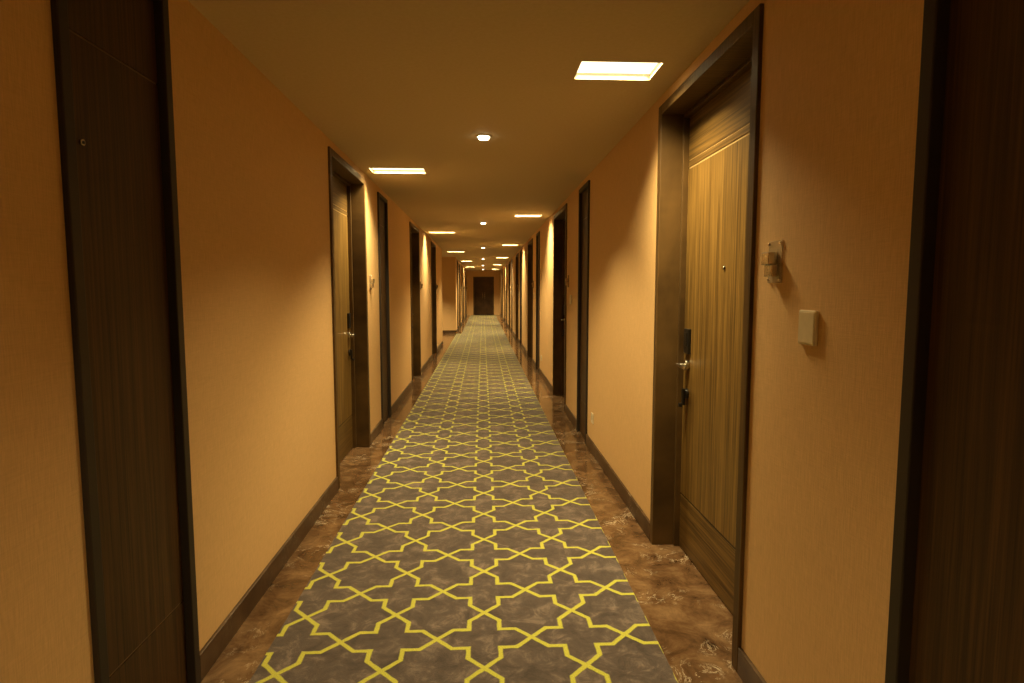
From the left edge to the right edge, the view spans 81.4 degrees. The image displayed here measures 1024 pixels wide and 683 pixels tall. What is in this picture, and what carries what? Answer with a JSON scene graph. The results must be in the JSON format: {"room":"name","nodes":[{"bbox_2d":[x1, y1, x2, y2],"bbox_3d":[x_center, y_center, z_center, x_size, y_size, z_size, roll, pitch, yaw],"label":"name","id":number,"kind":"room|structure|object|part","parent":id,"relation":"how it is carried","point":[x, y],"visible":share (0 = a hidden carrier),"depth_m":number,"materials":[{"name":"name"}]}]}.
{"room":"hotel corridor","nodes":[
{"label":"hotel corridor","id":0,"kind":"room"},
{"bbox_2d":[0,0,442,682],"bbox_3d":[-1.363,-0.200,4.539,0.220,2.415,21.200,0,5,-3],"label":"wall","id":1,"kind":"structure","parent":0,"point":[252,168],"depth_m":2.25,"materials":[{"name":"paint"}]},
{"bbox_2d":[50,0,200,682],"bbox_3d":[-1.159,0.073,1.764,0.116,2.355,0.530,0,5,-3],"label":"frame","id":2,"kind":"object","parent":1,"relation":"attached to","point":[59,9],"visible":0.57,"depth_m":1.58,"materials":[{"name":"brown wood"}]},
{"bbox_2d":[67,0,187,682],"bbox_3d":[-1.148,0.090,1.766,0.038,2.306,0.450,0,5,-3],"label":"leaf","id":3,"kind":"object","parent":1,"relation":"attached to","point":[113,50],"visible":0.8,"depth_m":1.75,"materials":[{"name":"brown wood"}]},
{"bbox_2d":[79,139,85,145],"bbox_3d":[-1.117,-0.517,1.546,0.010,0.016,0.016,0,5,-3],"label":"peephole","id":4,"kind":"object","parent":3,"relation":"attached to","point":[81,141],"visible":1,"depth_m":1.54,"materials":[{"name":"metal"}]},
{"bbox_2d":[200,341,442,680],"bbox_3d":[-1.246,0.952,4.646,0.014,0.100,21.200,0,5,-3],"label":"baseboard","id":5,"kind":"structure","parent":1,"relation":"attached to","point":[211,651],"depth_m":2.79,"materials":[{"name":"wood"}]},
{"bbox_2d":[332,175,353,461],"bbox_3d":[-1.388,-0.159,4.662,0.091,2.294,1.096,0,5,-3],"label":"leaf","id":6,"kind":"object","parent":1,"relation":"attached to","point":[340,223],"depth_m":4.92,"materials":[{"name":"brown wood"}]},
{"bbox_2d":[347,313,353,337],"bbox_3d":[-1.381,-0.135,5.125,0.060,0.217,0.068,0,5,-3],"label":"lock","id":7,"kind":"object","parent":6,"relation":"attached to","point":[348,314],"visible":0.95,"depth_m":5.10,"materials":[{"name":"metal"}]},
{"bbox_3d":[-1.388,0.117,5.146,0.046,0.096,0.052,0,5,-3],"label":"deadbolt turn knob","id":8,"kind":"part","parent":6,"relation":"part of","materials":[{"name":"black metal"}]},
{"bbox_2d":[328,146,370,488],"bbox_3d":[-1.341,-0.181,4.662,0.194,2.355,1.200,0,5,-3],"label":"frame","id":9,"kind":"object","parent":1,"relation":"attached to","point":[338,167],"visible":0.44,"depth_m":5.17,"materials":[{"name":"brown wood"}]},
{"bbox_2d":[369,275,374,289],"bbox_3d":[-1.279,-0.540,5.438,0.036,0.135,0.090,0,5,-3],"label":"number sign","id":10,"kind":"object","parent":1,"relation":"attached to","point":[371,281],"visible":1,"depth_m":5.42,"materials":[{"name":"beige plastic"}]},
{"bbox_2d":[379,199,387,421],"bbox_3d":[-1.364,-0.299,6.194,0.038,2.306,0.470,0,5,-3],"label":"leaf","id":11,"kind":"object","parent":1,"relation":"attached to","point":[382,209],"visible":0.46,"depth_m":6.27,"materials":[{"name":"brown wood"}]},
{"bbox_2d":[377,192,390,427],"bbox_3d":[-1.375,-0.316,6.191,0.116,2.355,0.550,0,5,-3],"label":"frame","id":12,"kind":"object","parent":1,"relation":"attached to","point":[382,198],"visible":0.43,"depth_m":6.35,"materials":[{"name":"brown wood"}]},
{"bbox_2d":[409,222,420,379],"bbox_3d":[-1.557,-0.568,9.060,0.194,2.355,1.180,0,5,-3],"label":"frame","id":13,"kind":"object","parent":1,"relation":"attached to","point":[413,230],"visible":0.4,"depth_m":9.57,"materials":[{"name":"brown wood"}]},
{"bbox_2d":[431,241,436,353],"bbox_3d":[-1.723,-0.866,12.453,0.194,2.355,1.100,0,5,-3],"label":"frame","id":14,"kind":"object","parent":1,"relation":"attached to","point":[433,246],"visible":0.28,"depth_m":12.93,"materials":[{"name":"brown wood"}]},
{"bbox_2d":[442,257,455,329],"bbox_3d":[-3.455,-1.460,18.874,3.340,2.415,0.150,0,5,-3],"label":"wall","id":15,"kind":"structure","parent":0,"point":[448,263],"depth_m":18.86,"materials":[{"name":"paint"}]},
{"bbox_2d":[443,330,455,333],"bbox_3d":[-3.447,-0.299,18.894,3.329,0.100,0.014,0,5,-3],"label":"baseboard","id":16,"kind":"structure","parent":15,"relation":"attached to","point":[444,331],"depth_m":18.96,"materials":[{"name":"wood"}]},
{"bbox_2d":[456,258,466,329],"bbox_3d":[-2.226,-2.056,25.666,0.220,2.415,13.350,0,5,-3],"label":"wall","id":17,"kind":"structure","parent":0,"point":[462,267],"depth_m":22.95,"materials":[{"name":"paint"}]},
{"bbox_2d":[457,261,458,329],"bbox_3d":[-1.887,-1.541,20.140,0.116,2.355,0.530,0,5,-3],"label":"frame","id":18,"kind":"object","parent":17,"relation":"attached to","point":[457,261],"visible":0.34,"depth_m":19.92,"materials":[{"name":"brown wood"}]},
{"bbox_2d":[459,263,460,327],"bbox_3d":[-2.012,-1.691,21.854,0.194,2.355,1.180,0,5,-3],"label":"frame","id":19,"kind":"object","parent":17,"relation":"attached to","point":[459,263],"visible":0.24,"depth_m":22.43,"materials":[{"name":"brown wood"}]},
{"bbox_2d":[461,266,462,322],"bbox_3d":[-2.097,-1.917,24.418,0.116,2.355,0.530,0,5,-3],"label":"frame","id":20,"kind":"object","parent":17,"relation":"attached to","point":[461,266],"visible":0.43,"depth_m":24.69,"materials":[{"name":"brown wood"}]},
{"bbox_2d":[463,268,463,320],"bbox_3d":[-2.217,-2.058,26.033,0.194,2.355,1.180,0,5,-3],"label":"frame","id":21,"kind":"object","parent":17,"relation":"attached to","point":[463,268],"visible":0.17,"depth_m":26.57,"materials":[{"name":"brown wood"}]},
{"bbox_2d":[465,287,465,317],"bbox_3d":[-2.306,-2.292,28.696,0.116,2.355,0.530,0,5,-3],"label":"frame","id":22,"kind":"object","parent":17,"relation":"attached to","point":[465,287],"visible":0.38,"depth_m":28.96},
{"bbox_2d":[466,278,466,315],"bbox_3d":[-2.426,-2.434,30.311,0.194,2.355,1.180,0,5,-3],"label":"frame","id":23,"kind":"object","parent":17,"relation":"attached to","point":[466,278],"visible":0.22,"depth_m":30.87,"materials":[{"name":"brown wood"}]},
{"bbox_2d":[188,0,749,270],"bbox_3d":[-2.244,-2.228,13.137,5.510,0.120,39.050,0,5,-3],"label":"ceiling","id":24,"kind":"structure","parent":0,"point":[390,83],"depth_m":2.96,"materials":[{"name":"paint"}]},
{"bbox_2d":[369,168,425,173],"bbox_3d":[-0.977,-1.492,5.098,0.465,0.060,0.230,0,5,-3],"label":"recessed light","id":25,"kind":"object","parent":24,"relation":"in","point":[373,170],"visible":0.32,"depth_m":5.20,"materials":[{"name":"white plastic"}]},
{"bbox_2d":[372,168,423,169],"bbox_3d":[-0.977,-1.497,5.097,0.457,0.010,0.222,0,5,-3],"label":"diffuser","id":26,"kind":"object","parent":25,"relation":"attached to","point":[372,168],"depth_m":5.19,"materials":[{"name":"white plastic"}]},
{"bbox_2d":[476,134,491,140],"bbox_3d":[-0.187,-1.350,3.943,0.110,0.020,0.110,0,5,-3],"label":"recessed light","id":27,"kind":"object","parent":24,"relation":"in","point":[483,137],"visible":1,"depth_m":3.92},
{"bbox_2d":[514,215,541,216],"bbox_3d":[0.223,-1.764,8.198,0.375,0.060,0.230,0,5,-3],"label":"recessed light","id":28,"kind":"object","parent":24,"relation":"in","point":[515,215],"visible":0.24,"depth_m":8.31,"materials":[{"name":"white plastic"}]},
{"bbox_2d":[574,61,663,80],"bbox_3d":[0.488,-1.287,2.765,0.375,0.060,0.230,0,5,-3],"label":"recessed light","id":29,"kind":"object","parent":24,"relation":"in","point":[589,70],"visible":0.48,"depth_m":2.84,"materials":[{"name":"white plastic"}]},
{"bbox_2d":[577,61,656,73],"bbox_3d":[0.488,-1.292,2.765,0.367,0.010,0.222,0,5,-3],"label":"diffuser","id":30,"kind":"object","parent":29,"relation":"attached to","point":[585,67],"depth_m":2.81,"materials":[{"name":"white plastic"}]},
{"bbox_2d":[201,315,742,682],"bbox_3d":[-2.244,0.287,13.358,5.510,0.100,39.050,0,5,-3],"label":"floor","id":31,"kind":"structure","parent":0,"point":[692,626],"depth_m":2.95,"materials":[{"name":"brown stone"}]},
{"bbox_2d":[249,315,677,682],"bbox_3d":[-0.716,0.244,13.228,1.530,0.008,38.150,0,5,-3],"label":"carpet runner","id":32,"kind":"object","parent":31,"relation":"on","point":[474,550],"visible":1,"depth_m":2.97,"materials":[{"name":"grey carpet"}]},
{"bbox_2d":[467,271,499,314],"bbox_3d":[-1.546,-2.651,32.431,2.240,2.415,0.150,0,5,-3],"label":"wall","id":33,"kind":"structure","parent":0,"point":[470,274],"depth_m":32.33,"materials":[{"name":"paint"}]},
{"bbox_2d":[474,278,492,314],"bbox_3d":[-1.545,-2.453,32.443,0.990,2.000,0.040,0,5,-3],"label":"leaves","id":34,"kind":"object","parent":33,"relation":"attached to","point":[484,306],"visible":1,"depth_m":32.43,"materials":[{"name":"brown wood"}]},
{"bbox_2d":[473,277,493,314],"bbox_3d":[-1.544,-2.482,32.423,1.120,2.080,0.135,0,5,-3],"label":"frame","id":35,"kind":"object","parent":33,"relation":"attached to","point":[473,277],"visible":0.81,"depth_m":32.35,"materials":[{"name":"brown wood"}]},
{"bbox_2d":[500,0,923,682],"bbox_3d":[0.404,-0.966,13.252,0.220,2.415,38.500,0,5,-3],"label":"wall","id":36,"kind":"structure","parent":0,"point":[840,80],"depth_m":1.73,"materials":[{"name":"paint"}]},
{"bbox_2d":[501,270,501,316],"bbox_3d":[-0.438,-2.399,29.909,0.194,2.355,1.180,0,5,-3],"label":"frame","id":37,"kind":"object","parent":36,"relation":"attached to","point":[501,270],"visible":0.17,"depth_m":30.44,"materials":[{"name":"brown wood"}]},
{"bbox_2d":[502,269,502,318],"bbox_3d":[-0.397,-2.252,28.241,0.116,2.355,0.530,0,5,-3],"label":"frame","id":38,"kind":"object","parent":36,"relation":"attached to","point":[502,269],"visible":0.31,"depth_m":28.47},
{"bbox_2d":[504,267,505,320],"bbox_3d":[-0.216,-2.001,25.382,0.194,2.355,1.180,0,5,-3],"label":"frame","id":39,"kind":"object","parent":36,"relation":"attached to","point":[504,267],"visible":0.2,"depth_m":25.86,"materials":[{"name":"brown wood"}]},
{"bbox_2d":[506,265,506,321],"bbox_3d":[-0.176,-1.855,23.713,0.116,2.355,0.530,0,5,-3],"label":"frame","id":40,"kind":"object","parent":36,"relation":"attached to","point":[506,265],"visible":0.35,"depth_m":23.44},
{"bbox_2d":[509,261,510,327],"bbox_3d":[0.005,-1.603,20.855,0.194,2.355,1.180,0,5,-3],"label":"frame","id":41,"kind":"object","parent":36,"relation":"attached to","point":[510,261],"visible":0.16,"depth_m":20.64,"materials":[{"name":"brown wood"}]},
{"bbox_2d":[511,259,512,331],"bbox_3d":[0.045,-1.457,19.186,0.116,2.355,0.530,0,5,-3],"label":"frame","id":42,"kind":"object","parent":36,"relation":"attached to","point":[512,259],"visible":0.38,"depth_m":19.16,"materials":[{"name":"brown wood"}]},
{"bbox_2d":[516,253,518,338],"bbox_3d":[0.226,-1.206,16.328,0.194,2.355,1.180,0,5,-3],"label":"frame","id":43,"kind":"object","parent":36,"relation":"attached to","point":[517,255],"visible":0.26,"depth_m":16.83,"materials":[{"name":"brown wood"}]},
{"bbox_2d":[520,250,521,344],"bbox_3d":[0.267,-1.059,14.659,0.116,2.355,0.530,0,5,-3],"label":"frame","id":44,"kind":"object","parent":36,"relation":"attached to","point":[520,250],"visible":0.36,"depth_m":14.57,"materials":[{"name":"brown wood"}]},
{"bbox_2d":[527,238,532,357],"bbox_3d":[0.448,-0.808,11.800,0.194,2.355,1.180,0,5,-3],"label":"frame","id":45,"kind":"object","parent":36,"relation":"attached to","point":[530,243],"visible":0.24,"depth_m":12.32,"materials":[{"name":"brown wood"}]},
{"bbox_2d":[536,231,539,372],"bbox_3d":[0.488,-0.662,10.132,0.116,2.355,0.530,0,5,-3],"label":"frame","id":46,"kind":"object","parent":36,"relation":"attached to","point":[538,233],"visible":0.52,"depth_m":10.28,"materials":[{"name":"brown wood"}]},
{"bbox_2d":[537,236,538,368],"bbox_3d":[0.477,-0.645,10.133,0.038,2.306,0.450,0,5,-3],"label":"leaf","id":47,"kind":"object","parent":36,"relation":"attached to","point":[538,236],"visible":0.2,"depth_m":10.19,"materials":[{"name":"brown wood"}]},
{"bbox_2d":[553,203,566,411],"bbox_3d":[0.668,-0.412,7.293,0.194,2.355,1.180,0,5,-3],"label":"frame","id":48,"kind":"object","parent":36,"relation":"attached to","point":[560,218],"visible":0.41,"depth_m":7.80,"materials":[{"name":"brown wood"}]},
{"bbox_2d":[565,275,568,286],"bbox_3d":[0.603,-0.661,6.524,0.036,0.135,0.090,0,5,-3],"label":"number sign","id":49,"kind":"object","parent":36,"relation":"attached to","point":[566,279],"visible":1,"depth_m":6.50,"materials":[{"name":"beige plastic"}]},
{"bbox_2d":[576,180,589,443],"bbox_3d":[0.712,-0.260,5.565,0.116,2.355,0.530,0,5,-3],"label":"frame","id":50,"kind":"object","parent":36,"relation":"attached to","point":[586,185],"visible":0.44,"depth_m":5.71,"materials":[{"name":"brown wood"}]},
{"bbox_2d":[580,189,587,437],"bbox_3d":[0.701,-0.244,5.566,0.038,2.306,0.450,0,5,-3],"label":"leaf","id":51,"kind":"object","parent":36,"relation":"attached to","point":[585,194],"visible":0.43,"depth_m":5.64,"materials":[{"name":"brown wood"}]},
{"bbox_2d":[591,412,593,423],"bbox_3d":[0.691,0.660,5.117,0.009,0.086,0.086,0,5,-3],"label":"wall outlet","id":52,"kind":"object","parent":36,"relation":"attached to","point":[592,414],"visible":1,"depth_m":5.09,"materials":[{"name":"beige plastic"}]},
{"bbox_2d":[500,314,766,682],"bbox_3d":[0.287,0.188,13.347,0.014,0.100,38.500,0,5,-3],"label":"baseboard","id":53,"kind":"structure","parent":36,"relation":"attached to","point":[747,671],"depth_m":3.81,"materials":[{"name":"wood"}]},
{"bbox_2d":[650,3,763,671],"bbox_3d":[0.895,-0.005,2.661,0.194,2.355,1.150,0,5,-3],"label":"frame","id":54,"kind":"object","parent":36,"relation":"attached to","point":[741,50],"visible":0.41,"depth_m":3.10,"materials":[{"name":"brown wood"}]},
{"bbox_2d":[678,67,751,613],"bbox_3d":[0.941,0.017,2.666,0.091,2.294,1.046,0,5,-3],"label":"leaf","id":55,"kind":"object","parent":36,"relation":"attached to","point":[719,131],"depth_m":2.75,"materials":[{"name":"brown wood"}]},
{"bbox_2d":[676,328,690,369],"bbox_3d":[0.891,0.042,3.101,0.060,0.217,0.068,0,5,-3],"label":"lock","id":56,"kind":"object","parent":55,"relation":"attached to","point":[687,332],"visible":0.87,"depth_m":3.08,"materials":[{"name":"metal"}]},
{"bbox_2d":[677,364,686,369],"bbox_3d":[0.866,0.130,3.038,0.016,0.020,0.113,0,5,-3],"label":"door handle","id":57,"kind":"object","parent":56,"relation":"attached to","point":[680,366],"depth_m":3.02,"materials":[{"name":"metal"}]},
{"bbox_3d":[0.898,0.295,3.123,0.046,0.096,0.052,0,5,-3],"label":"deadbolt turn knob","id":58,"kind":"part","parent":55,"relation":"part of","materials":[{"name":"black metal"}]},
{"bbox_2d":[761,240,783,282],"bbox_3d":[0.829,-0.255,1.908,0.036,0.135,0.090,0,5,-3],"label":"number sign","id":59,"kind":"object","parent":36,"relation":"attached to","point":[772,260],"visible":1,"depth_m":1.89,"materials":[{"name":"beige plastic"}]},
{"bbox_2d":[798,310,818,345],"bbox_3d":[0.851,-0.040,1.712,0.013,0.100,0.090,0,5,-3],"label":"switch","id":60,"kind":"object","parent":36,"relation":"attached to","point":[808,319],"visible":1,"depth_m":1.70,"materials":[{"name":"beige plastic"}]},
{"bbox_2d":[885,0,950,682],"bbox_3d":[0.933,0.136,1.053,0.116,2.355,0.540,0,5,-3],"label":"frame","id":61,"kind":"object","parent":36,"relation":"attached to","point":[936,15],"visible":0.5,"depth_m":1.28,"materials":[{"name":"brown wood"}]},
{"bbox_2d":[909,0,1023,682],"bbox_3d":[0.922,0.152,1.054,0.038,2.306,0.460,0,5,-3],"label":"leaf","id":62,"kind":"object","parent":36,"relation":"attached to","point":[968,621],"visible":1,"depth_m":1.15,"materials":[{"name":"brown wood"}]}
]}

